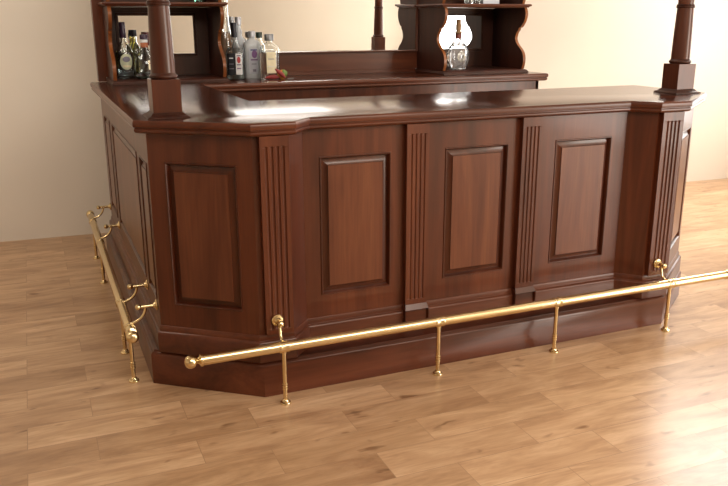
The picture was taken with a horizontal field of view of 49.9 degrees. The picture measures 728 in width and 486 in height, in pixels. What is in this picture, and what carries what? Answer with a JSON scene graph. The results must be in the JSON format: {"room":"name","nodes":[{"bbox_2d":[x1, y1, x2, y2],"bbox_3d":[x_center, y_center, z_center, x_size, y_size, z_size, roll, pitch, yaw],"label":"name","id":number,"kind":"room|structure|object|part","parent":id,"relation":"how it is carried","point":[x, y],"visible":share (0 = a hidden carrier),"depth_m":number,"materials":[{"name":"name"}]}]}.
{"room":"bar","nodes":[
{"label":"bar","id":0,"kind":"room"},
{"bbox_2d":[0,178,727,485],"bbox_3d":[0.643,1.047,1.714,10.250,0.100,9.601,-7,17,-22],"label":"floor","id":1,"kind":"structure","parent":0,"point":[647,405],"depth_m":2.97,"materials":[{"name":"brown wood"}]},
{"bbox_2d":[86,203,157,382],"bbox_3d":[-1.295,0.149,4.090,0.141,0.343,2.267,-7,17,-22],"label":"rail","id":2,"kind":"object","parent":1,"relation":"on","point":[128,329],"visible":1,"depth_m":3.48,"materials":[{"name":"gold metal"}]},
{"bbox_3d":[-1.679,-0.014,4.877,0.023,0.210,0.023,-7,17,-22],"label":"post","id":3,"kind":"part","parent":2,"relation":"part of","materials":[{"name":"gold metal"}]},
{"bbox_3d":[-1.651,-0.186,4.863,0.072,0.071,0.012,-7,17,-22],"label":"bracket arm","id":4,"kind":"part","parent":2,"relation":"part of","materials":[{"name":"gold metal"}]},
{"bbox_3d":[-1.479,0.116,4.417,0.023,0.210,0.023,-7,17,-22],"label":"post","id":5,"kind":"part","parent":2,"relation":"part of","materials":[{"name":"gold metal"}]},
{"bbox_3d":[-1.454,-0.059,4.410,0.072,0.071,0.012,-7,17,-22],"label":"bracket arm","id":6,"kind":"part","parent":2,"relation":"part of","materials":[{"name":"gold metal"}]},
{"bbox_3d":[-1.070,0.382,3.474,0.023,0.210,0.023,-7,17,-22],"label":"post","id":7,"kind":"part","parent":2,"relation":"part of","materials":[{"name":"gold metal"}]},
{"bbox_3d":[-1.018,0.224,3.406,0.072,0.071,0.012,-7,17,-22],"label":"bracket arm","id":8,"kind":"part","parent":2,"relation":"part of","materials":[{"name":"gold metal"}]},
{"bbox_3d":[-0.950,0.460,3.197,0.023,0.210,0.023,-7,17,-22],"label":"post","id":9,"kind":"part","parent":2,"relation":"part of","materials":[{"name":"gold metal"}]},
{"bbox_3d":[-0.912,0.293,3.162,0.072,0.071,0.012,-7,17,-22],"label":"bracket arm","id":10,"kind":"part","parent":2,"relation":"part of","materials":[{"name":"gold metal"}]},
{"bbox_2d":[225,81,538,100],"bbox_3d":[0.055,-0.569,5.353,2.288,1.029,0.534,-7,17,-22],"label":"bar","id":11,"kind":"object","parent":1,"relation":"on","point":[521,85],"visible":0.04,"depth_m":4.97,"materials":[{"name":"brown wood"}]},
{"bbox_3d":[-0.639,-0.471,4.793,0.571,0.909,0.026,-7,17,-22],"label":"panel frame","id":12,"kind":"part","parent":11,"relation":"part of","materials":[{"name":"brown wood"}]},
{"bbox_3d":[-0.113,-0.533,5.004,0.571,0.909,0.026,-7,17,-22],"label":"panel frame","id":13,"kind":"part","parent":11,"relation":"part of","materials":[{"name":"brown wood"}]},
{"bbox_2d":[199,72,547,91],"bbox_3d":[0.064,-1.086,5.193,2.374,0.050,0.567,-7,17,-22],"label":"countertop","id":14,"kind":"structure","parent":11,"relation":"on","point":[326,81],"depth_m":4.95,"materials":[{"name":"brown wood"}]},
{"bbox_2d":[221,0,230,77],"bbox_3d":[-0.876,-1.317,4.920,0.092,0.548,0.092,-7,17,-22],"label":"decanter","id":15,"kind":"object","parent":14,"relation":"on","point":[226,34],"visible":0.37,"depth_m":4.89,"materials":[{"name":"clear glass"}]},
{"bbox_2d":[226,23,244,79],"bbox_3d":[-0.801,-1.189,4.847,0.110,0.342,0.111,-3,16,-8],"label":"bottle","id":16,"kind":"object","parent":14,"relation":"on","point":[234,53],"visible":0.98,"depth_m":4.81,"materials":[{"name":"clear glass"}]},
{"bbox_2d":[235,17,244,48],"bbox_3d":[-0.797,-1.247,4.988,0.080,0.376,0.080,-7,17,-22],"label":"bottle","id":17,"kind":"object","parent":14,"relation":"on","point":[240,40],"visible":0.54,"depth_m":4.95,"materials":[{"name":"clear glass"}]},
{"bbox_3d":[-0.797,-1.225,4.995,0.080,0.330,0.080,-7,17,-22],"label":"glass","id":18,"kind":"part","parent":17,"relation":"part of","materials":[{"name":"white"}]},
{"bbox_2d":[243,31,260,78],"bbox_3d":[-0.706,-1.190,4.944,0.112,0.290,0.079,-5,17,-17],"label":"bottle","id":19,"kind":"object","parent":14,"relation":"on","point":[251,47],"visible":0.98,"depth_m":4.91,"materials":[{"name":"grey glass"}]},
{"bbox_2d":[255,32,262,45],"bbox_3d":[-0.674,-1.217,5.053,0.066,0.282,0.066,-7,17,-22],"label":"liquor bottle","id":20,"kind":"object","parent":14,"relation":"on","point":[258,34],"visible":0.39,"depth_m":5.01,"materials":[{"name":"clear glass"}]},
{"bbox_2d":[259,34,279,78],"bbox_3d":[-0.593,-1.169,4.901,0.126,0.272,0.066,-5,16,-16],"label":"liquor bottle","id":21,"kind":"object","parent":14,"relation":"on","point":[269,57],"visible":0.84,"depth_m":4.88,"materials":[{"name":"clear glass"}]},
{"bbox_2d":[265,75,278,78],"bbox_3d":[-0.570,-1.031,4.855,0.088,0.028,0.028,-3,16,-11],"label":"chili","id":22,"kind":"object","parent":14,"relation":"on","point":[269,76],"visible":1,"depth_m":4.85,"materials":[{"name":"red food"}]},
{"bbox_2d":[275,68,285,77],"bbox_3d":[-0.519,-1.051,4.842,0.067,0.062,0.027,-3,16,-10],"label":"chili","id":23,"kind":"object","parent":14,"relation":"on","point":[279,72],"visible":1,"depth_m":4.83,"materials":[{"name":"red food"}]},
{"bbox_2d":[277,69,286,78],"bbox_3d":[-0.514,-1.057,4.898,0.063,0.061,0.055,-7,17,-22],"label":"fruit","id":24,"kind":"object","parent":14,"relation":"on","point":[282,70],"visible":0.7,"depth_m":4.88,"materials":[{"name":"green food"}]},
{"bbox_2d":[227,0,418,75],"bbox_3d":[-0.306,-1.558,5.210,1.455,0.850,0.077,-7,17,-22],"label":"mirror","id":25,"kind":"object","parent":14,"relation":"on","point":[312,37],"visible":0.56,"depth_m":5.29,"materials":[{"name":"clear mirror"}]},
{"bbox_2d":[415,0,531,74],"bbox_3d":[0.761,-1.637,5.396,0.727,0.894,0.458,-7,17,-22],"label":"display shelf","id":26,"kind":"object","parent":14,"relation":"on","point":[490,36],"visible":0.98,"depth_m":5.52,"materials":[{"name":"brown wood"}]},
{"bbox_3d":[0.451,-1.815,5.242,0.020,0.408,0.404,-7,17,-22],"label":"panel","id":27,"kind":"part","parent":26,"relation":"part of","materials":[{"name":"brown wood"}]},
{"bbox_3d":[0.458,-1.395,5.346,0.020,0.408,0.434,-7,17,-22],"label":"panel","id":28,"kind":"part","parent":26,"relation":"part of","materials":[{"name":"brown wood"}]},
{"bbox_3d":[0.665,-1.895,5.522,0.598,0.408,0.031,-7,17,-22],"label":"panel","id":29,"kind":"part","parent":26,"relation":"part of","materials":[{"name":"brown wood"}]},
{"bbox_2d":[446,19,468,69],"bbox_3d":[0.642,-1.351,5.326,0.168,0.334,0.107,-7,17,-22],"label":"decanter","id":30,"kind":"object","parent":26,"relation":"on","point":[457,55],"visible":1,"depth_m":5.30,"materials":[{"name":"clear glass"}]},
{"bbox_2d":[439,16,480,48],"bbox_3d":[0.646,-1.517,5.626,0.443,0.232,0.018,-7,17,-22],"label":"mirror glass","id":31,"kind":"object","parent":26,"relation":"attached to","point":[471,25],"depth_m":5.64,"materials":[{"name":"silver metal"}]},
{"bbox_2d":[464,0,473,3],"bbox_3d":[0.711,-1.661,5.281,0.068,0.090,0.068,-7,17,-22],"label":"tumbler","id":32,"kind":"object","parent":26,"relation":"on","point":[465,1],"visible":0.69,"depth_m":5.26,"materials":[{"name":"clear glass"}]},
{"bbox_3d":[0.666,-1.479,5.640,0.598,0.409,0.032,-7,17,-22],"label":"panel","id":33,"kind":"part","parent":26,"relation":"part of","materials":[{"name":"brown wood"}]},
{"bbox_3d":[0.749,-1.217,5.510,0.663,0.024,0.458,-7,17,-22],"label":"board","id":34,"kind":"part","parent":26,"relation":"part of","materials":[{"name":"brown wood"}]},
{"bbox_3d":[0.752,-1.631,5.381,0.689,0.022,0.395,-7,17,-22],"label":"shelf","id":35,"kind":"part","parent":26,"relation":"part of","materials":[{"name":"brown wood"}]},
{"bbox_2d":[480,0,498,3],"bbox_3d":[0.864,-1.720,5.421,0.134,0.125,0.084,-7,17,-22],"label":"box","id":36,"kind":"object","parent":26,"relation":"on","point":[482,1],"visible":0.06,"depth_m":5.40,"materials":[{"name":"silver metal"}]},
{"bbox_3d":[1.030,-1.462,5.576,0.020,0.408,0.434,-7,17,-22],"label":"panel","id":37,"kind":"part","parent":26,"relation":"part of","materials":[{"name":"brown wood"}]},
{"bbox_3d":[1.022,-1.882,5.471,0.020,0.408,0.404,-7,17,-22],"label":"panel","id":38,"kind":"part","parent":26,"relation":"part of","materials":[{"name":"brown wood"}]},
{"bbox_3d":[0.414,-0.594,5.216,0.571,0.909,0.026,-7,17,-22],"label":"panel frame","id":39,"kind":"part","parent":11,"relation":"part of","materials":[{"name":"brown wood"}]},
{"bbox_3d":[0.941,-0.656,5.427,0.571,0.909,0.026,-7,17,-22],"label":"panel frame","id":40,"kind":"part","parent":11,"relation":"part of","materials":[{"name":"brown wood"}]},
{"bbox_2d":[101,99,693,396],"bbox_3d":[0.092,-0.281,4.333,2.781,1.030,2.308,-7,17,-22],"label":"bar counter","id":41,"kind":"object","parent":1,"relation":"on","point":[324,231],"depth_m":3.28,"materials":[{"name":"brown wood"}]},
{"bbox_3d":[-1.472,-0.472,4.565,0.026,0.780,0.545,-7,17,-22],"label":"panel frame","id":42,"kind":"part","parent":41,"relation":"part of","materials":[{"name":"brown wood"}]},
{"bbox_3d":[-1.457,-0.451,4.537,0.022,0.531,0.291,-7,17,-22],"label":"raised panel","id":43,"kind":"part","parent":41,"relation":"part of","materials":[{"name":"brown wood"}]},
{"bbox_3d":[-1.142,-0.247,3.814,0.022,0.531,1.001,-7,17,-22],"label":"raised panel","id":44,"kind":"part","parent":41,"relation":"part of","materials":[{"name":"brown wood"}]},
{"bbox_3d":[-1.145,-0.259,3.812,0.026,0.780,1.150,-7,17,-22],"label":"panel frame","id":45,"kind":"part","parent":41,"relation":"part of","materials":[{"name":"brown wood"}]},
{"bbox_3d":[-0.865,-0.067,3.175,0.022,0.531,0.183,-7,17,-22],"label":"raised panel","id":46,"kind":"part","parent":41,"relation":"part of","materials":[{"name":"brown wood"}]},
{"bbox_3d":[-0.866,-0.078,3.169,0.026,0.780,0.298,-7,17,-22],"label":"panel frame","id":47,"kind":"part","parent":41,"relation":"part of","materials":[{"name":"brown wood"}]},
{"bbox_3d":[-0.608,-0.027,2.987,0.427,0.780,0.025,4,16,15],"label":"panel frame","id":48,"kind":"part","parent":41,"relation":"part of","materials":[{"name":"brown wood"}]},
{"bbox_3d":[-0.606,-0.022,2.989,0.271,0.547,0.022,4,16,15],"label":"raised panel","id":49,"kind":"part","parent":41,"relation":"part of","materials":[{"name":"brown wood"}]},
{"bbox_3d":[-0.033,-0.085,3.183,0.446,0.780,0.026,-7,17,-22],"label":"panel frame","id":50,"kind":"part","parent":41,"relation":"part of","materials":[{"name":"brown wood"}]},
{"bbox_3d":[-0.037,-0.080,3.185,0.284,0.546,0.022,-7,17,-22],"label":"raised panel","id":51,"kind":"part","parent":41,"relation":"part of","materials":[{"name":"brown wood"}]},
{"bbox_3d":[0.094,0.018,4.419,2.725,0.113,2.289,-7,17,-22],"label":"moulding","id":52,"kind":"part","parent":41,"relation":"part of","materials":[{"name":"brown wood"}]},
{"bbox_2d":[90,82,705,136],"bbox_3d":[0.092,-0.800,4.184,2.791,0.050,2.334,-7,17,-22],"label":"countertop","id":53,"kind":"structure","parent":41,"relation":"on","point":[212,112],"depth_m":3.33,"materials":[{"name":"brown wood"}]},
{"bbox_2d":[90,0,229,85],"bbox_3d":[-1.210,-1.411,4.621,0.741,0.894,0.428,-7,17,-22],"label":"display shelf","id":54,"kind":"object","parent":53,"relation":"on","point":[199,57],"visible":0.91,"depth_m":4.76,"materials":[{"name":"brown wood"}]},
{"bbox_3d":[-1.494,-1.172,4.578,0.020,0.408,0.404,-7,17,-22],"label":"panel","id":55,"kind":"part","parent":54,"relation":"part of","materials":[{"name":"brown wood"}]},
{"bbox_2d":[115,22,134,78],"bbox_3d":[-1.412,-1.133,4.598,0.102,0.322,0.103,-7,17,-22],"label":"liquor bottle","id":56,"kind":"object","parent":54,"relation":"on","point":[123,53],"visible":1,"depth_m":4.57,"materials":[{"name":"clear glass"}]},
{"bbox_2d":[130,30,139,76],"bbox_3d":[-1.390,-1.153,4.754,0.066,0.276,0.066,-7,17,-22],"label":"liquor bottle","id":57,"kind":"object","parent":54,"relation":"on","point":[134,46],"visible":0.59,"depth_m":4.72,"materials":[{"name":"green glass"}]},
{"bbox_2d":[134,34,150,78],"bbox_3d":[-1.281,-1.089,4.572,0.128,0.252,0.128,-7,17,-22],"label":"liquor bottle","id":58,"kind":"object","parent":54,"relation":"on","point":[142,59],"visible":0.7,"depth_m":4.53,"materials":[{"name":"clear glass"}]},
{"bbox_2d":[144,32,148,46],"bbox_3d":[-1.321,-1.154,4.784,0.062,0.262,0.062,-7,17,-22],"label":"liquor bottle","id":59,"kind":"object","parent":54,"relation":"on","point":[147,33],"visible":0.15,"depth_m":4.75,"materials":[{"name":"clear glass"}]},
{"bbox_3d":[-1.275,-1.669,4.744,0.613,0.408,0.031,-7,17,-22],"label":"panel","id":60,"kind":"part","parent":54,"relation":"part of","materials":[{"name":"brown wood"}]},
{"bbox_2d":[118,16,194,53],"bbox_3d":[-1.285,-1.291,4.851,0.454,0.232,0.018,-7,17,-22],"label":"mirror glass","id":61,"kind":"object","parent":54,"relation":"attached to","point":[183,27],"depth_m":4.88,"materials":[{"name":"silver metal"}]},
{"bbox_3d":[-1.274,-1.252,4.861,0.613,0.409,0.032,-7,17,-22],"label":"panel","id":62,"kind":"part","parent":54,"relation":"part of","materials":[{"name":"brown wood"}]},
{"bbox_3d":[-1.193,-1.408,4.616,0.704,0.022,0.365,-7,17,-22],"label":"shelf","id":63,"kind":"part","parent":54,"relation":"part of","materials":[{"name":"brown wood"}]},
{"bbox_3d":[-1.196,-0.994,4.744,0.678,0.024,0.428,-7,17,-22],"label":"board","id":64,"kind":"part","parent":54,"relation":"part of","materials":[{"name":"brown wood"}]},
{"bbox_3d":[-0.916,-1.659,4.709,0.020,0.408,0.374,-7,17,-22],"label":"panel","id":65,"kind":"part","parent":54,"relation":"part of","materials":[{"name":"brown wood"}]},
{"bbox_3d":[-0.909,-1.240,4.813,0.020,0.408,0.404,-7,17,-22],"label":"panel","id":66,"kind":"part","parent":54,"relation":"part of","materials":[{"name":"brown wood"}]},
{"bbox_2d":[142,0,190,119],"bbox_3d":[-0.753,-0.999,2.822,0.156,1.080,0.156,-7,17,-22],"label":"column","id":67,"kind":"structure","parent":53,"relation":"on","point":[164,87],"depth_m":2.88,"materials":[{"name":"brown wood"}]},
{"bbox_3d":[-0.752,-0.876,2.857,0.087,0.018,0.087,-7,17,-22],"label":"ring moulding","id":68,"kind":"part","parent":67,"relation":"part of","materials":[{"name":"brown wood"}]},
{"bbox_3d":[-0.752,-0.627,2.927,0.105,0.023,0.105,-7,17,-22],"label":"ring moulding","id":69,"kind":"part","parent":67,"relation":"part of","materials":[{"name":"brown wood"}]},
{"bbox_2d":[653,0,700,93],"bbox_3d":[1.558,-1.269,3.749,0.156,1.080,0.156,-7,17,-22],"label":"column","id":70,"kind":"structure","parent":53,"relation":"on","point":[678,77],"depth_m":3.81,"materials":[{"name":"brown wood"}]},
{"bbox_3d":[1.559,-0.897,3.855,0.105,0.023,0.105,-7,17,-22],"label":"ring moulding","id":71,"kind":"part","parent":70,"relation":"part of","materials":[{"name":"brown wood"}]},
{"bbox_3d":[1.558,-1.147,3.784,0.087,0.018,0.087,-7,17,-22],"label":"ring moulding","id":72,"kind":"part","parent":70,"relation":"part of","materials":[{"name":"brown wood"}]},
{"bbox_3d":[0.428,-0.138,3.368,0.554,0.780,0.026,-7,17,-22],"label":"panel frame","id":73,"kind":"part","parent":41,"relation":"part of","materials":[{"name":"brown wood"}]},
{"bbox_3d":[0.477,-0.140,3.391,0.283,0.546,0.022,-7,17,-22],"label":"raised panel","id":74,"kind":"part","parent":41,"relation":"part of","materials":[{"name":"brown wood"}]},
{"bbox_3d":[0.986,-0.199,3.595,0.284,0.546,0.022,-7,17,-22],"label":"raised panel","id":75,"kind":"part","parent":41,"relation":"part of","materials":[{"name":"brown wood"}]},
{"bbox_3d":[0.942,-0.199,3.575,0.560,0.780,0.026,-7,17,-22],"label":"panel frame","id":76,"kind":"part","parent":41,"relation":"part of","materials":[{"name":"brown wood"}]},
{"bbox_3d":[1.546,-0.274,3.853,0.022,0.547,0.271,8,18,28],"label":"raised panel","id":77,"kind":"part","parent":41,"relation":"part of","materials":[{"name":"brown wood"}]},
{"bbox_3d":[1.549,-0.279,3.853,0.025,0.780,0.427,8,18,28],"label":"panel frame","id":78,"kind":"part","parent":41,"relation":"part of","materials":[{"name":"brown wood"}]},
{"bbox_2d":[184,259,727,405],"bbox_3d":[0.574,0.348,3.368,2.674,0.343,0.093,-7,17,-22],"label":"rail","id":79,"kind":"object","parent":1,"relation":"on","point":[282,346],"visible":1,"depth_m":3.23,"materials":[{"name":"gold metal"}]},
{"bbox_3d":[-0.317,0.342,2.983,0.012,0.071,0.042,-7,17,-22],"label":"bracket arm","id":80,"kind":"part","parent":79,"relation":"part of","materials":[{"name":"gold metal"}]},
{"bbox_3d":[-0.305,0.511,3.008,0.023,0.210,0.023,-7,17,-22],"label":"post","id":81,"kind":"part","parent":79,"relation":"part of","materials":[{"name":"gold metal"}]},
{"bbox_3d":[0.308,0.440,3.254,0.023,0.210,0.023,-7,17,-22],"label":"post","id":82,"kind":"part","parent":79,"relation":"part of","materials":[{"name":"gold metal"}]},
{"bbox_3d":[0.849,0.376,3.471,0.023,0.210,0.023,-7,17,-22],"label":"post","id":83,"kind":"part","parent":79,"relation":"part of","materials":[{"name":"gold metal"}]},
{"bbox_3d":[1.406,0.141,3.674,0.012,0.071,0.042,-7,17,-22],"label":"bracket arm","id":84,"kind":"part","parent":79,"relation":"part of","materials":[{"name":"gold metal"}]},
{"bbox_3d":[1.440,0.307,3.708,0.023,0.210,0.023,-7,17,-22],"label":"post","id":85,"kind":"part","parent":79,"relation":"part of","materials":[{"name":"gold metal"}]},
{"bbox_2d":[0,0,727,241],"bbox_3d":[-1.142,-1.554,5.411,10.261,2.900,0.120,-6,17,-19],"label":"wall","id":86,"kind":"structure","parent":0,"point":[53,162],"depth_m":5.37,"materials":[{"name":"beige paint"}]}
]}

